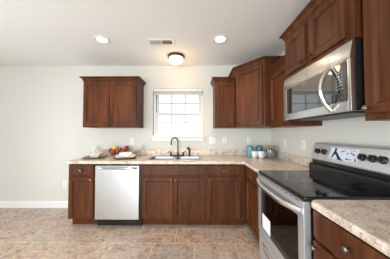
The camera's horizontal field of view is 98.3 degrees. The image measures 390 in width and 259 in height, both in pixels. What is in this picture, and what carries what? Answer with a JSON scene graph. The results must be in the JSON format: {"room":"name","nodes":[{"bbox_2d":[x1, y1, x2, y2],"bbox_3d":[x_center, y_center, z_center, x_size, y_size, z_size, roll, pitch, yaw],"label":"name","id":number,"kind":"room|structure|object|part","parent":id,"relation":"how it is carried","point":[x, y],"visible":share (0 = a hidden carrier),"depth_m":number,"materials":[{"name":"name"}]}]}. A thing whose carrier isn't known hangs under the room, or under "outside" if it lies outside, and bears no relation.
{"room":"kitchen","nodes":[
{"label":"kitchen","id":0,"kind":"room"},
{"bbox_2d":[0,208,260,258],"bbox_3d":[-1.557,1.346,-0.089,5.987,0.120,6.363,0,-2,1],"label":"floor","id":1,"kind":"structure","parent":0,"point":[25,233],"depth_m":2.04,"materials":[{"name":"tile"}]},
{"bbox_2d":[68,164,96,223],"bbox_3d":[-1.575,0.921,2.624,0.372,0.874,0.658,0,-2,1],"label":"base cabinet","id":2,"kind":"object","parent":1,"relation":"on","point":[81,184],"visible":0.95,"depth_m":2.33,"materials":[{"name":"brown wood"}]},
{"bbox_3d":[-1.578,0.941,2.334,0.348,0.562,0.019,0,-2,1],"label":"door","id":3,"kind":"part","parent":2,"relation":"part of","materials":[{"name":"brown wood"}]},
{"bbox_3d":[-1.578,0.567,2.344,0.348,0.144,0.019,0,-2,1],"label":"drawer","id":4,"kind":"part","parent":2,"relation":"part of","materials":[{"name":"brown wood"}]},
{"bbox_2d":[94,164,141,225],"bbox_3d":[-1.066,0.921,2.586,0.642,0.872,0.668,0,-2,1],"label":"dishwasher","id":5,"kind":"object","parent":1,"relation":"on","point":[117,186],"visible":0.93,"depth_m":2.31,"materials":[{"name":"silver metal"}]},
{"bbox_3d":[-1.070,0.527,2.293,0.558,0.031,0.063,0,-2,1],"label":"handle","id":6,"kind":"part","parent":5,"relation":"part of","materials":[{"name":"silver metal"}]},
{"bbox_2d":[141,164,205,224],"bbox_3d":[-0.294,0.921,2.611,0.895,0.874,0.658,0,-2,1],"label":"base cabinet","id":7,"kind":"object","parent":1,"relation":"on","point":[171,194],"visible":0.97,"depth_m":2.32,"materials":[{"name":"brown wood"}]},
{"bbox_3d":[-0.511,0.941,2.324,0.426,0.562,0.019,0,-2,1],"label":"door","id":8,"kind":"part","parent":7,"relation":"part of","materials":[{"name":"brown wood"}]},
{"bbox_3d":[-0.082,0.941,2.320,0.426,0.562,0.019,0,-2,1],"label":"door","id":9,"kind":"part","parent":7,"relation":"part of","materials":[{"name":"brown wood"}]},
{"bbox_2d":[206,164,245,224],"bbox_3d":[0.428,0.921,2.604,0.545,0.874,0.658,0,-2,1],"label":"base cabinet","id":10,"kind":"object","parent":1,"relation":"on","point":[225,183],"visible":0.93,"depth_m":2.32,"materials":[{"name":"brown wood"}]},
{"bbox_3d":[0.395,0.566,2.325,0.445,0.144,0.019,0,-2,1],"label":"drawer","id":11,"kind":"part","parent":10,"relation":"part of","materials":[{"name":"brown wood"}]},
{"bbox_3d":[0.395,0.941,2.315,0.445,0.562,0.019,0,-2,1],"label":"door","id":12,"kind":"part","parent":10,"relation":"part of","materials":[{"name":"brown wood"}]},
{"bbox_2d":[245,165,258,242],"bbox_3d":[0.979,0.913,2.316,0.658,0.874,1.224,0,-2,1],"label":"base cabinet","id":13,"kind":"object","parent":1,"relation":"on","point":[252,219],"visible":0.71,"depth_m":2.02,"materials":[{"name":"brown wood"}]},
{"bbox_2d":[66,149,311,172],"bbox_3d":[-0.236,0.406,2.341,3.089,0.141,1.226,0,-2,1],"label":"countertop","id":14,"kind":"structure","parent":13,"relation":"on","point":[282,161],"depth_m":2.38,"materials":[{"name":"stone"}]},
{"bbox_2d":[81,155,107,158],"bbox_3d":[-1.559,0.434,2.640,0.312,0.019,0.312,0,-2,-17],"label":"charger plate","id":15,"kind":"object","parent":14,"relation":"on","point":[101,156],"visible":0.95,"depth_m":2.62,"materials":[{"name":"brown wood"}]},
{"bbox_2d":[87,152,102,157],"bbox_3d":[-1.559,0.400,2.640,0.188,0.075,0.188,0,-2,-17],"label":"bowl","id":16,"kind":"object","parent":15,"relation":"on","point":[91,154],"visible":0.98,"depth_m":2.58,"materials":[{"name":"white ceramic"}]},
{"bbox_2d":[114,156,136,159],"bbox_3d":[-1.070,0.433,2.600,0.312,0.019,0.312,1,-2,-21],"label":"charger plate","id":17,"kind":"object","parent":14,"relation":"on","point":[135,156],"visible":0.54,"depth_m":2.48,"materials":[{"name":"brown wood"}]},
{"bbox_2d":[115,154,135,158],"bbox_3d":[-1.070,0.416,2.600,0.286,0.042,0.286,1,-2,-21],"label":"dinner plate","id":18,"kind":"object","parent":17,"relation":"on","point":[131,155],"visible":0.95,"depth_m":2.50,"materials":[{"name":"white ceramic"}]},
{"bbox_2d":[119,152,131,156],"bbox_3d":[-1.070,0.393,2.601,0.188,0.075,0.188,1,-2,-21],"label":"bowl","id":19,"kind":"object","parent":18,"relation":"on","point":[121,154],"visible":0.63,"depth_m":2.53,"materials":[{"name":"white ceramic"}]},
{"bbox_2d":[137,146,141,156],"bbox_3d":[-0.921,0.361,2.800,0.076,0.175,0.076,0,-2,1],"label":"wine glass","id":20,"kind":"object","parent":14,"relation":"on","point":[139,148],"visible":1,"depth_m":2.78,"materials":[{"name":"white"}]},
{"bbox_2d":[145,156,202,159],"bbox_3d":[-0.299,0.533,2.642,0.850,0.187,0.489,0,-2,1],"label":"sink","id":21,"kind":"object","parent":14,"relation":"in","point":[151,157],"visible":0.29,"depth_m":2.76,"materials":[{"name":"silver metal"}]},
{"bbox_2d":[168,137,185,155],"bbox_3d":[-0.303,0.286,2.818,0.300,0.314,0.082,0,-2,1],"label":"faucet","id":22,"kind":"object","parent":14,"relation":"on","point":[173,137],"visible":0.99,"depth_m":2.81,"materials":[{"name":"grey metal"}]},
{"bbox_3d":[-0.338,0.279,2.814,0.148,0.300,0.041,1,-2,-19],"label":"spout","id":23,"kind":"part","parent":22,"relation":"part of","materials":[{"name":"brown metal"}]},
{"bbox_2d":[247,145,253,156],"bbox_3d":[0.915,0.355,2.798,0.112,0.186,0.112,0,-2,1],"label":"canister","id":24,"kind":"object","parent":14,"relation":"on","point":[250,148],"visible":0.86,"depth_m":2.75,"materials":[{"name":"teal ceramic"}]},
{"bbox_2d":[251,151,257,157],"bbox_3d":[0.945,0.394,2.683,0.092,0.102,0.111,0,-2,5],"label":"mug","id":25,"kind":"object","parent":14,"relation":"on","point":[254,153],"visible":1,"depth_m":2.64,"materials":[{"name":"white ceramic"}]},
{"bbox_2d":[256,145,262,156],"bbox_3d":[1.069,0.354,2.811,0.112,0.189,0.112,0,-2,1],"label":"canister","id":26,"kind":"object","parent":14,"relation":"on","point":[258,148],"visible":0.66,"depth_m":2.77,"materials":[{"name":"teal ceramic"}]},
{"bbox_2d":[258,151,265,157],"bbox_3d":[1.041,0.393,2.634,0.111,0.102,0.092,-1,-2,43],"label":"mug","id":27,"kind":"object","parent":14,"relation":"on","point":[260,153],"visible":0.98,"depth_m":2.61,"materials":[{"name":"white ceramic"}]},
{"bbox_2d":[265,146,274,157],"bbox_3d":[1.184,0.350,2.652,0.146,0.188,0.146,0,-2,1],"label":"storage jar","id":28,"kind":"object","parent":14,"relation":"on","point":[269,150],"visible":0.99,"depth_m":2.59,"materials":[{"name":"clear glass"}]},
{"bbox_3d":[0.686,0.557,1.997,0.019,0.144,0.534,0,-2,1],"label":"drawer","id":29,"kind":"part","parent":13,"relation":"part of","materials":[{"name":"brown wood"}]},
{"bbox_2d":[256,142,389,258],"bbox_3d":[0.927,0.722,1.337,0.707,1.203,0.734,0,-2,1],"label":"range","id":30,"kind":"object","parent":1,"relation":"on","point":[336,171],"visible":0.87,"depth_m":1.22,"materials":[{"name":"silver metal"}]},
{"bbox_3d":[0.636,1.087,1.315,0.006,0.062,0.540,0,-2,1],"label":"drawer pull","id":31,"kind":"part","parent":30,"relation":"part of","materials":[{"name":"silver metal"}]},
{"bbox_3d":[0.657,1.121,1.329,0.040,0.255,0.730,0,-2,1],"label":"storage drawer","id":32,"kind":"part","parent":30,"relation":"part of","materials":[{"name":"silver metal"}]},
{"bbox_2d":[256,173,310,258],"bbox_3d":[0.625,0.709,1.340,0.104,0.553,0.730,0,-2,1],"label":"oven","id":33,"kind":"object","parent":30,"relation":"in","point":[284,216],"depth_m":1.21,"materials":[{"name":"grey metal"}]},
{"bbox_2d":[259,170,389,200],"bbox_3d":[0.929,0.416,1.345,0.578,0.028,0.734,0,-2,1],"label":"cooktop","id":34,"kind":"object","parent":30,"relation":"in","point":[302,185],"depth_m":1.18,"materials":[{"name":"black glass"}]},
{"bbox_2d":[331,148,355,161],"bbox_3d":[1.193,0.203,1.354,0.031,0.094,0.228,0,-2,1],"label":"print","id":35,"kind":"object","parent":30,"relation":"on","point":[337,154],"depth_m":1.35,"materials":[{"name":"white"}]},
{"bbox_3d":[1.227,0.203,1.347,0.107,0.165,0.734,0,-2,1],"label":"control panel","id":36,"kind":"part","parent":30,"relation":"part of","materials":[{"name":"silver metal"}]},
{"bbox_3d":[1.180,0.197,1.200,0.044,0.054,0.052,0,-2,1],"label":"knob","id":37,"kind":"part","parent":30,"relation":"part of","materials":[{"name":"black plastic"}]},
{"bbox_3d":[1.180,0.195,1.130,0.044,0.054,0.052,0,-2,1],"label":"knob","id":38,"kind":"part","parent":30,"relation":"part of","materials":[{"name":"black plastic"}]},
{"bbox_3d":[1.179,0.193,1.066,0.044,0.054,0.052,0,-2,1],"label":"knob","id":39,"kind":"part","parent":30,"relation":"part of","materials":[{"name":"black plastic"}]},
{"bbox_2d":[310,209,389,258],"bbox_3d":[0.963,0.870,0.716,0.658,0.874,0.487,0,-2,1],"label":"base cabinet","id":40,"kind":"object","parent":1,"relation":"on","point":[332,241],"visible":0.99,"depth_m":0.80,"materials":[{"name":"brown wood"}]},
{"bbox_3d":[0.674,0.898,0.717,0.019,0.562,0.461,0,-2,1],"label":"door","id":41,"kind":"part","parent":40,"relation":"part of","materials":[{"name":"brown wood"}]},
{"bbox_3d":[0.649,0.515,0.723,0.030,0.031,0.031,0,-2,1],"label":"knob","id":42,"kind":"part","parent":40,"relation":"part of","materials":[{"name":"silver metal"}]},
{"bbox_2d":[0,66,269,200],"bbox_3d":[-1.527,0.119,3.051,5.687,2.500,0.150,0,-2,1],"label":"wall","id":43,"kind":"structure","parent":0,"point":[42,129],"depth_m":2.99,"materials":[{"name":"beige paint"}]},
{"bbox_2d":[0,201,67,207],"bbox_3d":[-3.057,1.311,2.951,2.597,0.112,0.016,0,-2,1],"label":"baseboard","id":44,"kind":"structure","parent":43,"relation":"attached to","point":[3,204],"depth_m":2.94,"materials":[{"name":"white paint"}]},
{"bbox_2d":[79,76,145,127],"bbox_3d":[-1.341,-0.429,2.803,0.952,0.798,0.370,0,-2,1],"label":"upper cabinet","id":45,"kind":"object","parent":43,"relation":"attached to","point":[108,101],"visible":1,"depth_m":2.66,"materials":[{"name":"brown wood"}]},
{"bbox_3d":[-1.552,-0.406,2.660,0.416,0.705,0.019,0,-2,1],"label":"door","id":46,"kind":"part","parent":45,"relation":"part of","materials":[{"name":"brown wood"}]},
{"bbox_3d":[-1.341,-0.796,2.815,0.952,0.062,0.365,0,-2,1],"label":"crown molding","id":47,"kind":"part","parent":45,"relation":"part of","materials":[{"name":"brown wood"}]},
{"bbox_3d":[-1.132,-0.406,2.656,0.416,0.705,0.019,0,-2,1],"label":"door","id":48,"kind":"part","parent":45,"relation":"part of","materials":[{"name":"brown wood"}]},
{"bbox_2d":[151,92,204,140],"bbox_3d":[-0.301,-0.261,3.017,0.944,0.925,0.155,0,-2,1],"label":"window","id":49,"kind":"structure","parent":43,"relation":"in","point":[185,135],"depth_m":3.02,"materials":[{"name":"white plastic"}]},
{"bbox_2d":[153,89,202,94],"bbox_3d":[-0.301,-0.670,3.005,0.872,0.105,0.048,0,-2,1],"label":"window blind","id":50,"kind":"object","parent":49,"relation":"attached to","point":[156,91],"visible":1,"depth_m":2.98,"materials":[{"name":"white plastic"}]},
{"bbox_3d":[-0.301,-0.625,3.004,0.860,0.016,0.042,0,-2,1],"label":"rail","id":51,"kind":"part","parent":50,"relation":"part of","materials":[{"name":"white plastic"}]},
{"bbox_3d":[-0.301,0.117,2.971,0.944,0.040,0.085,0,-2,1],"label":"sill","id":52,"kind":"part","parent":49,"relation":"part of","materials":[{"name":"white plastic"}]},
{"bbox_3d":[-0.300,-0.474,3.080,0.800,0.417,0.030,0,-2,1],"label":"sash","id":53,"kind":"part","parent":49,"relation":"part of","materials":[{"name":"white plastic"}]},
{"bbox_3d":[-0.301,-0.125,3.040,0.800,0.363,0.030,0,-2,1],"label":"sash","id":54,"kind":"part","parent":49,"relation":"part of","materials":[{"name":"white plastic"}]},
{"bbox_2d":[158,114,198,130],"bbox_3d":[-0.301,-0.125,3.040,0.732,0.295,0.010,0,-2,1],"label":"grille","id":55,"kind":"object","parent":49,"relation":"attached to","point":[171,122],"depth_m":3.04,"materials":[{"name":"grey"}]},
{"bbox_2d":[158,95,198,111],"bbox_3d":[-0.300,-0.474,3.080,0.732,0.349,0.010,0,-2,1],"label":"grille","id":56,"kind":"object","parent":49,"relation":"attached to","point":[171,103],"depth_m":3.08,"materials":[{"name":"grey"}]},
{"bbox_2d":[95,149,311,166],"bbox_3d":[-0.236,0.386,2.342,3.089,0.101,1.226,0,-2,1],"label":"backsplash","id":57,"kind":"structure","parent":43,"relation":"attached to","point":[301,160],"depth_m":2.93,"materials":[{"name":"stone"}]},
{"bbox_2d":[209,137,215,143],"bbox_3d":[0.309,0.189,2.951,0.118,0.116,0.010,0,-2,1],"label":"light switch","id":58,"kind":"object","parent":43,"relation":"attached to","point":[212,140],"visible":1,"depth_m":2.95,"materials":[{"name":"white plastic"}]},
{"bbox_2d":[210,77,234,127],"bbox_3d":[0.446,-0.419,2.785,0.357,0.789,0.370,0,-2,1],"label":"upper cabinet","id":59,"kind":"object","parent":43,"relation":"attached to","point":[223,87],"visible":1,"depth_m":2.64,"materials":[{"name":"brown wood"}]},
{"bbox_3d":[0.446,-0.782,2.797,0.357,0.062,0.365,0,-2,1],"label":"crown molding","id":60,"kind":"part","parent":59,"relation":"part of","materials":[{"name":"brown wood"}]},
{"bbox_3d":[0.471,-0.393,2.640,0.289,0.690,0.019,0,-2,1],"label":"door","id":61,"kind":"part","parent":59,"relation":"part of","materials":[{"name":"brown wood"}]},
{"bbox_2d":[0,0,310,65],"bbox_3d":[-1.557,-1.273,-0.019,5.987,0.120,6.363,0,-2,1],"label":"ceiling","id":62,"kind":"structure","parent":0,"point":[32,32],"depth_m":1.98,"materials":[{"name":"paint"}]},
{"bbox_2d":[93,36,109,43],"bbox_3d":[-1.197,-1.149,2.171,0.192,0.010,0.192,0,-2,1],"label":"recessed light","id":63,"kind":"object","parent":62,"relation":"in","point":[100,39],"visible":1,"depth_m":2.16,"materials":[{"name":"white paint"}]},
{"bbox_2d":[146,39,174,45],"bbox_3d":[-0.445,-1.149,2.222,0.348,0.008,0.152,0,-2,1],"label":"ceiling vent","id":64,"kind":"object","parent":62,"relation":"in","point":[154,42],"visible":1,"depth_m":2.22,"materials":[{"name":"white metal"}]},
{"bbox_2d":[168,52,184,64],"bbox_3d":[-0.293,-1.067,2.622,0.262,0.149,0.262,0,-2,1],"label":"ceiling light","id":65,"kind":"object","parent":62,"relation":"attached to","point":[176,58],"visible":1,"depth_m":2.54,"materials":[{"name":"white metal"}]},
{"bbox_2d":[213,35,227,43],"bbox_3d":[0.323,-1.150,2.156,0.192,0.010,0.192,0,-2,1],"label":"recessed light","id":66,"kind":"object","parent":62,"relation":"in","point":[219,39],"visible":1,"depth_m":2.15,"materials":[{"name":"white paint"}]},
{"bbox_2d":[270,51,389,157],"bbox_3d":[1.361,0.036,-0.083,0.150,2.500,6.363,0,-2,1],"label":"wall","id":67,"kind":"structure","parent":0,"point":[355,131],"depth_m":1.60,"materials":[{"name":"beige paint"}]},
{"bbox_2d":[228,56,282,127],"bbox_3d":[0.944,-0.488,2.572,0.733,0.917,0.790,0,-2,1],"label":"upper cabinet","id":68,"kind":"object","parent":67,"relation":"attached to","point":[252,87],"visible":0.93,"depth_m":2.35,"materials":[{"name":"brown wood"}]},
{"bbox_3d":[0.766,-0.465,2.397,0.019,0.810,0.413,1,-2,-39],"label":"door","id":69,"kind":"part","parent":68,"relation":"part of","materials":[{"name":"brown wood"}]},
{"bbox_3d":[0.944,-0.913,2.583,0.733,0.068,0.790,0,-2,1],"label":"crown molding","id":70,"kind":"part","parent":68,"relation":"part of","materials":[{"name":"brown wood"}]},
{"bbox_2d":[266,55,321,127],"bbox_3d":[1.120,-0.405,1.978,0.370,0.746,0.484,0,-2,1],"label":"upper cabinet","id":71,"kind":"object","parent":67,"relation":"attached to","point":[277,74],"visible":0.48,"depth_m":1.97,"materials":[{"name":"brown wood"}]},
{"bbox_3d":[1.123,-0.747,1.988,0.364,0.060,0.484,0,-2,1],"label":"crown molding","id":72,"kind":"part","parent":71,"relation":"part of","materials":[{"name":"brown wood"}]},
{"bbox_3d":[0.976,-0.374,1.974,0.019,0.625,0.434,0,-2,1],"label":"door","id":73,"kind":"part","parent":71,"relation":"part of","materials":[{"name":"brown wood"}]},
{"bbox_2d":[301,140,304,149],"bbox_3d":[1.302,0.182,2.033,0.008,0.116,0.072,0,-2,1],"label":"wall outlet","id":74,"kind":"object","parent":67,"relation":"attached to","point":[302,141],"visible":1,"depth_m":2.02,"materials":[{"name":"white plastic"}]},
{"bbox_2d":[279,0,362,78],"bbox_3d":[1.089,-0.756,1.361,0.420,0.464,0.848,0,-2,1],"label":"upper cabinet","id":75,"kind":"object","parent":67,"relation":"attached to","point":[323,26],"visible":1,"depth_m":1.25,"materials":[{"name":"brown wood"}]},
{"bbox_3d":[0.922,-0.715,1.558,0.019,0.345,0.305,0,-2,1],"label":"door","id":76,"kind":"part","parent":75,"relation":"part of","materials":[{"name":"brown wood"}]},
{"bbox_3d":[1.093,-0.954,1.366,0.411,0.068,0.848,0,-2,1],"label":"crown molding","id":77,"kind":"part","parent":75,"relation":"part of","materials":[{"name":"brown wood"}]},
{"bbox_2d":[283,38,364,120],"bbox_3d":[1.058,-0.306,1.347,0.477,0.428,0.755,0,-2,1],"label":"microwave","id":78,"kind":"object","parent":75,"relation":"attached to","point":[331,87],"visible":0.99,"depth_m":1.11,"materials":[{"name":"silver metal"}]},
{"bbox_3d":[0.915,-0.465,1.353,0.031,0.107,0.755,0,-2,1],"label":"vent panel","id":79,"kind":"part","parent":78,"relation":"part of","materials":[{"name":"silver metal"}]},
{"bbox_3d":[0.915,-0.255,1.347,0.031,0.309,0.755,0,-2,1],"label":"door","id":80,"kind":"part","parent":78,"relation":"part of","materials":[{"name":"silver metal"}]},
{"bbox_3d":[0.862,-0.267,1.114,0.089,0.309,0.023,0,-2,1],"label":"handle","id":81,"kind":"part","parent":78,"relation":"part of","materials":[{"name":"silver metal"}]},
{"bbox_3d":[0.907,-0.287,1.047,0.021,0.236,0.101,0,-2,1],"label":"control panel","id":82,"kind":"part","parent":78,"relation":"part of","materials":[{"name":"black mirror"}]},
{"bbox_3d":[0.918,-0.725,1.189,0.019,0.345,0.318,0,-2,1],"label":"door","id":83,"kind":"part","parent":75,"relation":"part of","materials":[{"name":"brown wood"}]},
{"bbox_2d":[361,0,389,120],"bbox_3d":[1.101,-0.536,0.490,0.380,0.950,0.956,0,-2,1],"label":"upper cabinet","id":84,"kind":"object","parent":67,"relation":"attached to","point":[375,13],"visible":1,"depth_m":0.89,"materials":[{"name":"brown wood"}]},
{"bbox_3d":[0.931,-0.118,0.919,0.030,0.031,0.031,0,-2,1],"label":"knob","id":85,"kind":"part","parent":84,"relation":"part of","materials":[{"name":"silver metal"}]},
{"bbox_3d":[0.957,0.854,0.095,0.658,0.874,0.754,0,-2,1],"label":"base cabinet","id":86,"kind":"object","parent":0,"visible":0},
{"bbox_2d":[311,200,389,256],"bbox_3d":[0.967,0.353,0.351,0.645,0.141,1.244,0,-2,1],"label":"countertop","id":87,"kind":"structure","parent":86,"relation":"on","point":[368,220],"depth_m":0.77,"materials":[{"name":"stone"}]}
]}

